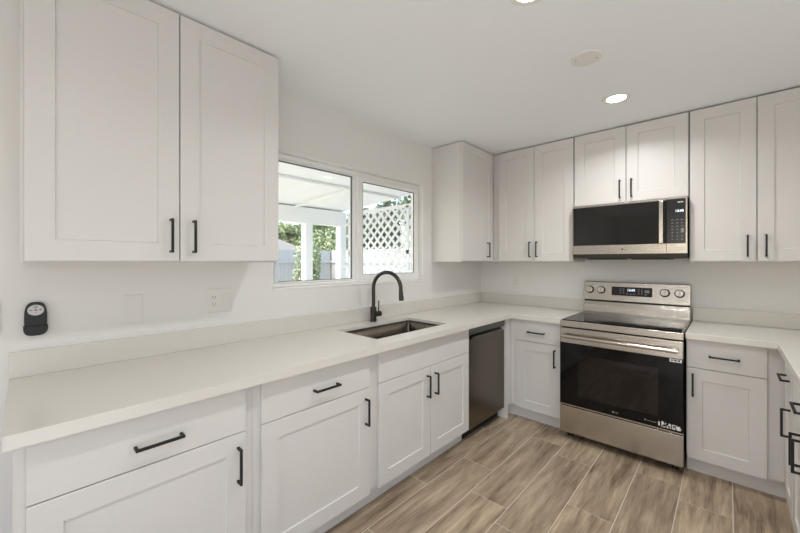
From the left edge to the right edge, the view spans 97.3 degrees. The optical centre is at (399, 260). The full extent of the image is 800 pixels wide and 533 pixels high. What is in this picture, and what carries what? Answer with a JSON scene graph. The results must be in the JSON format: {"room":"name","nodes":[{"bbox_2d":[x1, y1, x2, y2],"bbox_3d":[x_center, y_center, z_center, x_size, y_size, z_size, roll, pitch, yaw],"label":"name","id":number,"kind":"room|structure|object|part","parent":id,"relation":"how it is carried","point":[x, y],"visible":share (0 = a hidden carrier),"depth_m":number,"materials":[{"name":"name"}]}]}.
{"room":"kitchen","nodes":[
{"label":"kitchen","id":0,"kind":"room"},
{"bbox_2d":[0,0,480,532],"bbox_3d":[-1.621,0.229,1.384,0.150,2.590,7.600,0,0,43],"label":"wall","id":1,"kind":"structure","parent":0,"point":[82,301],"depth_m":1.78,"materials":[{"name":"paint"}]},
{"bbox_2d":[0,300,0,332],"bbox_3d":[-1.567,0.215,1.325,0.009,0.127,0.088,0,0,43],"label":"switch plate","id":2,"kind":"object","parent":1,"relation":"attached to","point":[0,300],"visible":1,"depth_m":1.36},
{"bbox_2d":[23,302,47,335],"bbox_3d":[-1.468,0.233,1.419,0.025,0.134,0.070,0,0,43],"label":"remote control","id":3,"kind":"object","parent":1,"relation":"attached to","point":[35,313],"visible":1,"depth_m":1.41,"materials":[{"name":"black plastic"}]},
{"bbox_2d":[122,294,142,323],"bbox_3d":[-1.259,0.227,1.657,0.006,0.134,0.080,0,0,43],"label":"blank wall plate","id":4,"kind":"object","parent":1,"relation":"attached to","point":[132,305],"visible":1,"depth_m":1.66,"materials":[{"name":"white plastic"}]},
{"bbox_2d":[20,0,277,262],"bbox_3d":[-1.054,-0.525,1.606,0.375,1.065,0.921,0,0,43],"label":"upper cabinet","id":5,"kind":"object","parent":1,"relation":"attached to","point":[149,131],"visible":1,"depth_m":1.41,"materials":[{"name":"white wood"}]},
{"bbox_3d":[-1.103,-0.527,1.344,0.018,1.055,0.454,0,0,43],"label":"door","id":6,"kind":"part","parent":5,"relation":"part of","materials":[{"name":"white wood"}]},
{"bbox_3d":[-0.951,-0.105,1.468,0.037,0.142,0.010,0,0,43],"label":"handle","id":7,"kind":"part","parent":5,"relation":"part of","materials":[{"name":"black metal"}]},
{"bbox_3d":[-0.892,-0.105,1.531,0.037,0.142,0.010,0,0,43],"label":"handle","id":8,"kind":"part","parent":5,"relation":"part of","materials":[{"name":"black metal"}]},
{"bbox_3d":[-0.793,-0.527,1.678,0.018,1.055,0.450,0,0,43],"label":"door","id":9,"kind":"part","parent":5,"relation":"part of","materials":[{"name":"white wood"}]},
{"bbox_2d":[207,288,231,312],"bbox_3d":[-0.993,0.217,1.941,0.009,0.130,0.128,0,0,43],"label":"outlet plate","id":10,"kind":"object","parent":1,"relation":"attached to","point":[219,299],"visible":1,"depth_m":1.94,"materials":[{"name":"white plastic"}]},
{"bbox_2d":[211,294,216,306],"bbox_3d":[-1.012,0.217,1.917,0.002,0.067,0.033,0,0,43],"label":"socket","id":11,"kind":"object","parent":10,"relation":"attached to","point":[213,296],"depth_m":1.92,"materials":[{"name":"white plastic"}]},
{"bbox_2d":[9,292,584,379],"bbox_3d":[0.095,0.409,2.317,1.086,0.102,3.591,0,0,43],"label":"backsplash","id":12,"kind":"structure","parent":1,"relation":"attached to","point":[26,363],"depth_m":1.90,"materials":[{"name":"stone"}]},
{"bbox_2d":[272,153,417,287],"bbox_3d":[-0.342,-0.262,2.756,0.080,0.863,1.460,0,0,43],"label":"window","id":13,"kind":"structure","parent":1,"relation":"in","point":[357,179],"depth_m":2.75,"materials":[{"name":"white plastic"}]},
{"bbox_3d":[-0.593,-0.258,2.510,0.032,0.813,0.700,0,0,43],"label":"fixed frame","id":14,"kind":"part","parent":13,"relation":"part of","materials":[{"name":"white plastic"}]},
{"bbox_3d":[-0.096,-0.258,3.004,0.020,0.813,0.716,0,0,43],"label":"sash","id":15,"kind":"part","parent":13,"relation":"part of","materials":[{"name":"white plastic"}]},
{"bbox_2d":[272,279,422,289],"bbox_3d":[-0.336,0.176,2.750,0.148,0.011,1.460,0,0,43],"label":"trim","id":16,"kind":"structure","parent":1,"relation":"attached to","point":[377,282],"depth_m":2.54,"materials":[{"name":"white plastic"}]},
{"bbox_2d":[432,141,492,261],"bbox_3d":[0.639,-0.525,3.422,0.375,1.065,0.589,0,0,43],"label":"upper cabinet","id":17,"kind":"object","parent":1,"relation":"attached to","point":[462,173],"visible":1,"depth_m":3.25,"materials":[{"name":"white wood"}]},
{"bbox_3d":[0.729,-0.525,3.339,0.019,1.065,0.589,0,0,43],"label":"frame","id":18,"kind":"part","parent":17,"relation":"part of","materials":[{"name":"white wood"}]},
{"bbox_3d":[0.733,-0.527,3.314,0.018,1.055,0.550,0,0,43],"label":"door","id":19,"kind":"part","parent":17,"relation":"part of","materials":[{"name":"white wood"}]},
{"bbox_3d":[0.858,-0.105,3.409,0.037,0.142,0.010,0,0,43],"label":"handle","id":20,"kind":"part","parent":17,"relation":"part of","materials":[{"name":"black metal"}]},
{"bbox_2d":[149,0,799,155],"bbox_3d":[0.335,-1.141,-0.440,5.500,0.150,7.600,0,0,43],"label":"ceiling","id":21,"kind":"structure","parent":0,"point":[495,77],"depth_m":1.83,"materials":[{"name":"paint"}]},
{"bbox_2d":[509,0,540,5],"bbox_3d":[0.511,-1.064,1.391,0.164,0.004,0.164,0,0,43],"label":"recessed light","id":22,"kind":"object","parent":21,"relation":"in","point":[514,2],"visible":1,"depth_m":1.45,"materials":[{"name":"white plastic"}]},
{"bbox_2d":[570,49,602,66],"bbox_3d":[0.976,-1.061,1.847,0.152,0.010,0.152,0,0,43],"label":"cover plate","id":23,"kind":"object","parent":21,"relation":"attached to","point":[590,56],"visible":1,"depth_m":1.83,"materials":[{"name":"beige plastic"}]},
{"bbox_2d":[602,93,630,103],"bbox_3d":[1.419,-1.064,2.312,0.164,0.004,0.164,0,0,43],"label":"recessed light","id":24,"kind":"object","parent":21,"relation":"in","point":[616,98],"visible":1,"depth_m":2.31,"materials":[{"name":"white plastic"}]},
{"bbox_2d":[606,95,625,102],"bbox_3d":[1.419,-1.065,2.312,0.111,0.002,0.111,0,0,2],"label":"diffuser","id":25,"kind":"object","parent":24,"relation":"attached to","point":[614,98],"depth_m":2.31,"materials":[{"name":"white plastic"}]},
{"bbox_2d":[324,413,793,532],"bbox_3d":[0.335,1.404,-0.440,5.200,0.060,7.300,0,0,43],"label":"floor","id":26,"kind":"structure","parent":0,"point":[514,473],"depth_m":2.07,"materials":[{"name":"brown wood"}]},
{"bbox_2d":[13,387,251,532],"bbox_3d":[-1.044,0.937,1.405,0.666,0.873,0.667,0,0,43],"label":"base cabinet","id":27,"kind":"object","parent":26,"relation":"on","point":[187,468],"visible":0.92,"depth_m":1.18,"materials":[{"name":"white wood"}]},
{"bbox_3d":[-0.836,0.978,1.206,0.018,0.582,0.609,0,0,43],"label":"door","id":28,"kind":"part","parent":27,"relation":"part of","materials":[{"name":"white wood"}]},
{"bbox_3d":[-0.811,0.614,1.193,0.037,0.010,0.142,0,0,43],"label":"handle","id":29,"kind":"part","parent":27,"relation":"part of","materials":[{"name":"black metal"}]},
{"bbox_3d":[-0.631,0.809,1.387,0.037,0.142,0.010,0,0,43],"label":"handle","id":30,"kind":"part","parent":27,"relation":"part of","materials":[{"name":"black metal"}]},
{"bbox_2d":[252,354,375,532],"bbox_3d":[-0.578,0.937,1.905,0.666,0.873,0.698,0,0,43],"label":"base cabinet","id":31,"kind":"object","parent":26,"relation":"on","point":[314,432],"visible":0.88,"depth_m":1.66,"materials":[{"name":"white wood"}]},
{"bbox_3d":[-0.376,0.595,1.699,0.018,0.178,0.606,0,0,43],"label":"drawer","id":32,"kind":"part","parent":31,"relation":"part of","materials":[{"name":"white wood"}]},
{"bbox_3d":[-0.347,0.609,1.691,0.037,0.010,0.142,0,0,43],"label":"handle","id":33,"kind":"part","parent":31,"relation":"part of","materials":[{"name":"black metal"}]},
{"bbox_3d":[-0.172,0.809,1.879,0.037,0.142,0.010,0,0,43],"label":"handle","id":34,"kind":"part","parent":31,"relation":"part of","materials":[{"name":"black metal"}]},
{"bbox_2d":[370,329,468,500],"bbox_3d":[-0.017,0.937,2.507,0.666,0.873,0.944,0,0,43],"label":"base cabinet","id":35,"kind":"object","parent":26,"relation":"on","point":[422,388],"visible":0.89,"depth_m":2.22,"materials":[{"name":"white wood"}]},
{"bbox_2d":[2,292,584,452],"bbox_3d":[0.095,0.429,2.317,1.086,0.142,3.591,0,0,43],"label":"countertop","id":36,"kind":"structure","parent":35,"relation":"on","point":[59,391],"depth_m":1.59,"materials":[{"name":"stone"}]},
{"bbox_2d":[370,270,403,321],"bbox_3d":[-0.101,0.265,2.605,0.284,0.389,0.096,0,0,43],"label":"faucet","id":37,"kind":"object","parent":36,"relation":"on","point":[374,313],"visible":1,"depth_m":2.65,"materials":[{"name":"black metal"}]},
{"bbox_3d":[-0.098,0.209,2.606,0.270,0.277,0.028,0,0,31],"label":"spout","id":38,"kind":"part","parent":37,"relation":"part of","materials":[{"name":"black metal"}]},
{"bbox_2d":[347,320,437,338],"bbox_3d":[-0.034,0.595,2.460,0.417,0.230,0.742,0,0,43],"label":"sink","id":39,"kind":"object","parent":36,"relation":"in","point":[386,330],"visible":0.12,"depth_m":2.70,"materials":[{"name":"metal"}]},
{"bbox_3d":[0.179,0.881,2.324,0.019,0.761,0.944,0,0,43],"label":"frame","id":40,"kind":"part","parent":35,"relation":"part of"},
{"bbox_3d":[0.035,0.978,2.140,0.018,0.582,0.463,0,0,43],"label":"door","id":41,"kind":"part","parent":35,"relation":"part of","materials":[{"name":"white wood"}]},
{"bbox_3d":[0.186,0.809,2.263,0.037,0.142,0.010,0,0,43],"label":"handle","id":42,"kind":"part","parent":35,"relation":"part of","materials":[{"name":"black metal"}]},
{"bbox_3d":[0.244,0.809,2.325,0.037,0.142,0.010,0,0,43],"label":"handle","id":43,"kind":"part","parent":35,"relation":"part of","materials":[{"name":"black metal"}]},
{"bbox_3d":[0.353,0.978,2.482,0.018,0.582,0.461,0,0,43],"label":"door","id":44,"kind":"part","parent":35,"relation":"part of","materials":[{"name":"white wood"}]},
{"bbox_2d":[462,320,504,438],"bbox_3d":[0.502,0.940,3.071,0.596,0.868,0.576,0,0,43],"label":"dishwasher","id":45,"kind":"object","parent":26,"relation":"on","point":[486,342],"visible":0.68,"depth_m":2.85,"materials":[{"name":"metal"}]},
{"bbox_3d":[0.663,1.330,2.921,0.015,0.088,0.576,0,0,43],"label":"toe panel","id":46,"kind":"part","parent":45,"relation":"part of","materials":[{"name":"black metal"}]},
{"bbox_3d":[0.706,0.588,2.881,0.040,0.021,0.476,0,0,43],"label":"pocket handle","id":47,"kind":"part","parent":45,"relation":"part of","materials":[{"name":"metal"}]},
{"bbox_3d":[0.704,0.940,2.882,0.036,0.683,0.572,0,0,43],"label":"door","id":48,"kind":"part","parent":45,"relation":"part of","materials":[{"name":"metal"}]},
{"bbox_2d":[497,318,513,417],"bbox_3d":[0.750,0.937,3.323,0.615,0.873,0.128,0,0,43],"label":"filler panel","id":49,"kind":"object","parent":26,"relation":"on","point":[508,406],"visible":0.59,"depth_m":3.08,"materials":[{"name":"white wood"}]},
{"bbox_2d":[511,318,560,427],"bbox_3d":[1.330,0.937,3.174,0.435,0.873,0.656,0,0,43],"label":"base cabinet","id":50,"kind":"object","parent":26,"relation":"on","point":[535,345],"visible":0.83,"depth_m":2.96,"materials":[{"name":"white wood"}]},
{"bbox_3d":[1.151,0.881,2.982,0.435,0.761,0.019,0,0,43],"label":"frame","id":51,"kind":"part","parent":50,"relation":"part of","materials":[{"name":"white wood"}]},
{"bbox_3d":[1.153,0.978,2.952,0.370,0.582,0.018,0,0,43],"label":"door","id":52,"kind":"part","parent":50,"relation":"part of","materials":[{"name":"white wood"}]},
{"bbox_3d":[1.153,0.595,2.952,0.370,0.178,0.018,0,0,43],"label":"drawer","id":53,"kind":"part","parent":50,"relation":"part of","materials":[{"name":"white wood"}]},
{"bbox_2d":[560,281,690,469],"bbox_3d":[1.732,0.778,2.717,0.754,1.192,0.735,0,0,43],"label":"range","id":54,"kind":"object","parent":26,"relation":"on","point":[623,357],"visible":1,"depth_m":2.52,"materials":[{"name":"silver metal"}]},
{"bbox_3d":[1.500,0.574,2.472,0.707,0.027,0.060,0,0,43],"label":"handle","id":55,"kind":"part","parent":54,"relation":"part of","materials":[{"name":"metal"}]},
{"bbox_3d":[1.538,1.218,2.509,0.752,0.208,0.049,0,0,43],"label":"storage drawer","id":56,"kind":"part","parent":54,"relation":"part of","materials":[{"name":"metal"}]},
{"bbox_3d":[1.539,0.573,2.509,0.752,0.114,0.048,0,0,43],"label":"oven door","id":57,"kind":"part","parent":54,"relation":"part of","materials":[{"name":"metal"}]},
{"bbox_3d":[1.539,0.865,2.510,0.752,0.468,0.046,0,0,43],"label":"door glass","id":58,"kind":"part","parent":54,"relation":"part of","materials":[{"name":"black glass"}]},
{"bbox_3d":[1.538,1.104,2.509,0.752,0.009,0.049,0,0,43],"label":"door trim","id":59,"kind":"part","parent":54,"relation":"part of","materials":[{"name":"metal"}]},
{"bbox_2d":[560,311,690,340],"bbox_3d":[1.744,0.482,2.729,0.754,0.052,0.638,0,0,43],"label":"cooktop","id":60,"kind":"object","parent":54,"relation":"in","point":[615,323],"depth_m":2.60,"materials":[{"name":"black glass"}]},
{"bbox_3d":[1.936,0.259,2.949,0.288,0.074,0.012,0,0,43],"label":"display glass","id":61,"kind":"part","parent":54,"relation":"part of","materials":[{"name":"black glass"}]},
{"bbox_3d":[2.091,0.255,2.784,0.055,0.055,0.032,0,0,43],"label":"knob","id":62,"kind":"part","parent":54,"relation":"part of","materials":[{"name":"silver metal"}]},
{"bbox_2d":[658,421,680,430],"bbox_3d":[1.748,1.070,2.284,0.120,0.036,0.001,0,0,43],"label":"print","id":63,"kind":"object","parent":54,"relation":"on","point":[662,425],"depth_m":2.28},
{"bbox_3d":[2.159,0.255,2.721,0.055,0.055,0.032,0,0,43],"label":"knob","id":64,"kind":"part","parent":54,"relation":"part of","materials":[{"name":"silver metal"}]},
{"bbox_2d":[686,339,785,498],"bbox_3d":[2.217,0.937,2.347,0.445,0.873,0.656,0,0,43],"label":"base cabinet","id":65,"kind":"object","parent":26,"relation":"on","point":[735,395],"visible":0.94,"depth_m":2.13,"materials":[{"name":"white wood"}]},
{"bbox_3d":[1.869,0.793,2.249,0.010,0.142,0.037,0,0,43],"label":"handle","id":66,"kind":"part","parent":65,"relation":"part of","materials":[{"name":"black metal"}]},
{"bbox_3d":[1.976,0.598,2.148,0.142,0.010,0.037,0,0,43],"label":"handle","id":67,"kind":"part","parent":65,"relation":"part of","materials":[{"name":"black metal"}]},
{"bbox_3d":[1.997,0.595,2.166,0.361,0.178,0.018,0,0,43],"label":"drawer","id":68,"kind":"part","parent":65,"relation":"part of","materials":[{"name":"white wood"}]},
{"bbox_3d":[1.997,0.978,2.166,0.361,0.582,0.018,0,0,43],"label":"door","id":69,"kind":"part","parent":65,"relation":"part of","materials":[{"name":"white wood"}]},
{"bbox_2d":[777,363,792,522],"bbox_3d":[2.242,0.937,1.643,0.661,0.873,0.406,0,0,43],"label":"base cabinet","id":70,"kind":"object","parent":26,"relation":"on","point":[788,380],"visible":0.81,"depth_m":1.81,"materials":[{"name":"white wood"}]},
{"bbox_3d":[1.989,0.607,1.829,0.037,0.010,0.142,0,0,43],"label":"handle","id":71,"kind":"part","parent":70,"relation":"part of","materials":[{"name":"black metal"}]},
{"bbox_3d":[1.921,0.809,1.756,0.037,0.142,0.010,0,0,43],"label":"handle","id":72,"kind":"part","parent":70,"relation":"part of","materials":[{"name":"black metal"}]},
{"bbox_3d":[2.006,0.595,1.808,0.018,0.178,0.288,0,0,43],"label":"drawer","id":73,"kind":"part","parent":70,"relation":"part of","materials":[{"name":"white wood"}]},
{"bbox_3d":[2.006,0.978,1.808,0.018,0.582,0.288,0,0,43],"label":"door","id":74,"kind":"part","parent":70,"relation":"part of","materials":[{"name":"white wood"}]},
{"bbox_2d":[788,378,799,532],"bbox_3d":[1.892,0.937,1.267,0.661,0.873,0.619,0,0,43],"label":"base cabinet","id":75,"kind":"object","parent":26,"relation":"on","point":[793,444],"visible":0.97,"depth_m":1.59,"materials":[{"name":"white wood"}]},
{"bbox_2d":[685,307,799,387],"bbox_3d":[2.094,0.429,1.771,1.051,0.142,1.664,0,0,43],"label":"countertop","id":76,"kind":"structure","parent":75,"relation":"on","point":[771,330],"depth_m":2.35,"materials":[{"name":"stone"}]},
{"bbox_3d":[1.689,0.809,1.507,0.037,0.142,0.010,0,0,43],"label":"handle","id":77,"kind":"part","parent":75,"relation":"part of","materials":[{"name":"black metal"}]},
{"bbox_3d":[1.626,0.604,1.439,0.037,0.010,0.142,0,0,43],"label":"handle","id":78,"kind":"part","parent":75,"relation":"part of","materials":[{"name":"black metal"}]},
{"bbox_3d":[1.638,0.809,1.452,0.037,0.142,0.010,0,0,43],"label":"handle","id":79,"kind":"part","parent":75,"relation":"part of","materials":[{"name":"black metal"}]},
{"bbox_3d":[1.683,0.595,1.461,0.018,0.178,0.596,0,0,43],"label":"drawer","id":80,"kind":"part","parent":75,"relation":"part of","materials":[{"name":"white wood"}]},
{"bbox_3d":[1.786,0.978,1.571,0.018,0.582,0.296,0,0,43],"label":"door","id":81,"kind":"part","parent":75,"relation":"part of","materials":[{"name":"white wood"}]},
{"bbox_2d":[481,259,799,322],"bbox_3d":[2.930,0.229,2.233,5.350,2.590,0.150,0,0,43],"label":"wall","id":82,"kind":"structure","parent":0,"point":[748,286],"depth_m":2.78,"materials":[{"name":"paint"}]},
{"bbox_2d":[512,276,518,287],"bbox_3d":[1.219,0.222,3.720,0.072,0.123,0.008,0,0,43],"label":"outlet plate","id":83,"kind":"object","parent":82,"relation":"attached to","point":[515,279],"visible":1,"depth_m":3.72,"materials":[{"name":"white plastic"}]},
{"bbox_2d":[493,138,584,261],"bbox_3d":[1.308,-0.525,3.385,0.763,1.065,0.375,0,0,43],"label":"upper cabinet","id":84,"kind":"object","parent":82,"relation":"attached to","point":[534,187],"visible":1,"depth_m":3.24,"materials":[{"name":"white wood"}]},
{"bbox_3d":[1.112,-0.527,3.374,0.350,1.055,0.018,0,0,43],"label":"door","id":85,"kind":"part","parent":84,"relation":"part of","materials":[{"name":"white wood"}]},
{"bbox_3d":[1.366,-0.527,3.137,0.336,1.055,0.018,0,0,43],"label":"door","id":86,"kind":"part","parent":84,"relation":"part of","materials":[{"name":"white wood"}]},
{"bbox_2d":[575,112,689,206],"bbox_3d":[1.868,-0.756,2.863,0.761,0.602,0.375,0,0,43],"label":"upper cabinet","id":87,"kind":"object","parent":82,"relation":"attached to","point":[648,160],"visible":0.94,"depth_m":2.71,"materials":[{"name":"white wood"}]},
{"bbox_3d":[1.633,-0.757,2.888,0.374,0.594,0.018,0,0,43],"label":"door","id":88,"kind":"part","parent":87,"relation":"part of","materials":[{"name":"white wood"}]},
{"bbox_3d":[1.724,-0.564,2.766,0.010,0.142,0.037,0,0,43],"label":"handle","id":89,"kind":"part","parent":87,"relation":"part of","materials":[{"name":"black metal"}]},
{"bbox_2d":[572,196,689,259],"bbox_3d":[1.850,-0.231,2.842,0.751,0.441,0.426,0,0,43],"label":"microwave","id":90,"kind":"object","parent":87,"relation":"attached to","point":[654,229],"visible":1,"depth_m":2.68,"materials":[{"name":"metal"}]},
{"bbox_3d":[1.700,-0.281,2.764,0.626,0.312,0.038,0,0,43],"label":"door glass","id":91,"kind":"part","parent":90,"relation":"part of","materials":[{"name":"black glass"}]},
{"bbox_3d":[1.885,-0.279,2.542,0.024,0.306,0.034,0,0,43],"label":"handle","id":92,"kind":"part","parent":90,"relation":"part of","materials":[{"name":"metal"}]},
{"bbox_3d":[1.970,-0.283,2.512,0.108,0.316,0.038,0,0,43],"label":"panel glass","id":93,"kind":"part","parent":90,"relation":"part of","materials":[{"name":"black glass"}]},
{"bbox_3d":[1.973,-0.253,2.509,0.116,0.397,0.038,0,0,43],"label":"control panel","id":94,"kind":"part","parent":90,"relation":"part of","materials":[{"name":"glass"}]},
{"bbox_3d":[1.781,-0.564,2.713,0.010,0.142,0.037,0,0,43],"label":"handle","id":95,"kind":"part","parent":87,"relation":"part of","materials":[{"name":"black metal"}]},
{"bbox_3d":[1.910,-0.757,2.629,0.374,0.594,0.018,0,0,43],"label":"door","id":96,"kind":"part","parent":87,"relation":"part of","materials":[{"name":"white wood"}]},
{"bbox_3d":[1.785,-0.756,2.774,0.761,0.602,0.019,0,0,43],"label":"frame","id":97,"kind":"part","parent":87,"relation":"part of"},
{"bbox_2d":[690,87,799,261],"bbox_3d":[2.396,-0.525,2.370,0.677,1.065,0.375,0,0,43],"label":"upper cabinet","id":98,"kind":"object","parent":82,"relation":"attached to","point":[745,154],"visible":1,"depth_m":2.29,"materials":[{"name":"white wood"}]},
{"bbox_3d":[2.176,-0.527,2.382,0.330,1.055,0.018,0,0,43],"label":"door","id":99,"kind":"part","parent":98,"relation":"part of","materials":[{"name":"white wood"}]},
{"bbox_3d":[2.313,-0.525,2.281,0.677,1.065,0.019,0,0,43],"label":"frame","id":100,"kind":"part","parent":98,"relation":"part of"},
{"bbox_3d":[2.248,-0.097,2.278,0.010,0.142,0.037,0,0,43],"label":"handle","id":101,"kind":"part","parent":98,"relation":"part of","materials":[{"name":"black metal"}]},
{"bbox_3d":[2.310,-0.097,2.220,0.010,0.142,0.037,0,0,43],"label":"handle","id":102,"kind":"part","parent":98,"relation":"part of","materials":[{"name":"black metal"}]},
{"bbox_3d":[2.421,-0.527,2.153,0.333,1.055,0.018,0,0,43],"label":"door","id":103,"kind":"part","parent":98,"relation":"part of","materials":[{"name":"white wood"}]},
{"bbox_2d":[693,307,799,329],"bbox_3d":[2.096,0.409,1.773,1.051,0.102,1.659,0,0,43],"label":"backsplash","id":104,"kind":"structure","parent":82,"relation":"attached to","point":[743,317],"depth_m":2.52,"materials":[{"name":"stone"}]},
{"label":"outside","id":105,"kind":"structure","parent":0,"visible":0},
{"bbox_3d":[-0.218,1.574,5.749,3.749,0.100,17.000,0,0,43],"label":"patio","id":106,"kind":"object","parent":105,"visible":0},
{"bbox_2d":[278,162,410,279],"bbox_3d":[-1.974,0.169,3.756,3.599,2.710,5.690,0,0,43],"label":"patio cover","id":107,"kind":"object","parent":106,"relation":"on","point":[308,197],"visible":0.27,"depth_m":5.77,"materials":[{"name":"white wood"}]},
{"bbox_3d":[-1.639,0.434,6.212,0.140,2.180,0.140,0,0,43],"label":"post","id":108,"kind":"part","parent":107,"relation":"part of","materials":[{"name":"white wood"}]},
{"bbox_3d":[-1.131,0.434,6.757,0.140,2.180,0.140,0,0,43],"label":"post","id":109,"kind":"part","parent":107,"relation":"part of","materials":[{"name":"white wood"}]},
{"bbox_2d":[348,203,410,277],"bbox_3d":[0.131,0.254,5.720,3.060,2.360,0.033,0,0,43],"label":"lattice screen","id":110,"kind":"object","parent":107,"relation":"attached to","point":[406,207],"visible":0.21,"depth_m":6.06,"materials":[{"name":"white wood"}]},
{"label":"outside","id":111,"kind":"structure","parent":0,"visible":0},
{"bbox_3d":[-15.630,1.594,33.103,56.099,0.100,100.000,0,0,43],"label":"yard","id":112,"kind":"structure","parent":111,"visible":0},
{"bbox_2d":[278,239,300,249],"bbox_3d":[-8.917,-0.051,19.258,5.600,3.150,6.500,0,0,43],"label":"house","id":113,"kind":"structure","parent":112,"relation":"on","point":[282,245],"depth_m":19.32,"materials":[{"name":"paint"}]},
{"bbox_2d":[278,222,325,245],"bbox_3d":[-8.319,-0.691,25.983,4.273,4.483,5.278,0,0,43],"label":"tree","id":114,"kind":"object","parent":112,"relation":"on","point":[289,233],"visible":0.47,"depth_m":25.36,"materials":[{"name":"green plant"}]},
{"bbox_2d":[274,249,330,280],"bbox_3d":[-5.689,0.583,8.628,0.060,1.882,9.750,0,0,43],"label":"fence","id":115,"kind":"object","parent":112,"relation":"on","point":[283,269],"visible":0.09,"depth_m":11.03,"materials":[{"name":"grey wood"}]},
{"bbox_2d":[291,236,321,280],"bbox_3d":[-2.627,0.417,9.950,0.892,2.262,0.840,0,0,-30],"label":"slender tree","id":116,"kind":"object","parent":112,"relation":"on","point":[316,255],"visible":0.34,"depth_m":9.85,"materials":[{"name":"green plant"}]},
{"bbox_2d":[299,222,347,278],"bbox_3d":[-3.656,-0.377,17.648,2.782,3.851,2.799,0,0,-13],"label":"tree","id":117,"kind":"object","parent":112,"relation":"on","point":[324,238],"visible":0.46,"depth_m":17.10,"materials":[{"name":"green plant"}]},
{"bbox_2d":[331,248,410,278],"bbox_3d":[0.392,0.583,9.541,7.530,1.882,0.060,0,0,43],"label":"fence","id":118,"kind":"object","parent":112,"relation":"on","point":[333,261],"visible":0.08,"depth_m":10.64,"materials":[{"name":"white wood"}]},
{"bbox_2d":[346,199,402,249],"bbox_3d":[-0.962,-0.500,14.654,3.015,4.101,2.106,0,0,43],"label":"tree","id":119,"kind":"object","parent":112,"relation":"on","point":[389,202],"visible":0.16,"depth_m":14.05,"materials":[{"name":"green plant"}]},
{"bbox_2d":[397,195,410,229],"bbox_3d":[1.302,-0.571,12.200,2.579,4.243,2.692,0,0,43],"label":"tree","id":120,"kind":"object","parent":112,"relation":"on","point":[405,200],"visible":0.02,"depth_m":11.89,"materials":[{"name":"green plant"}]}
]}

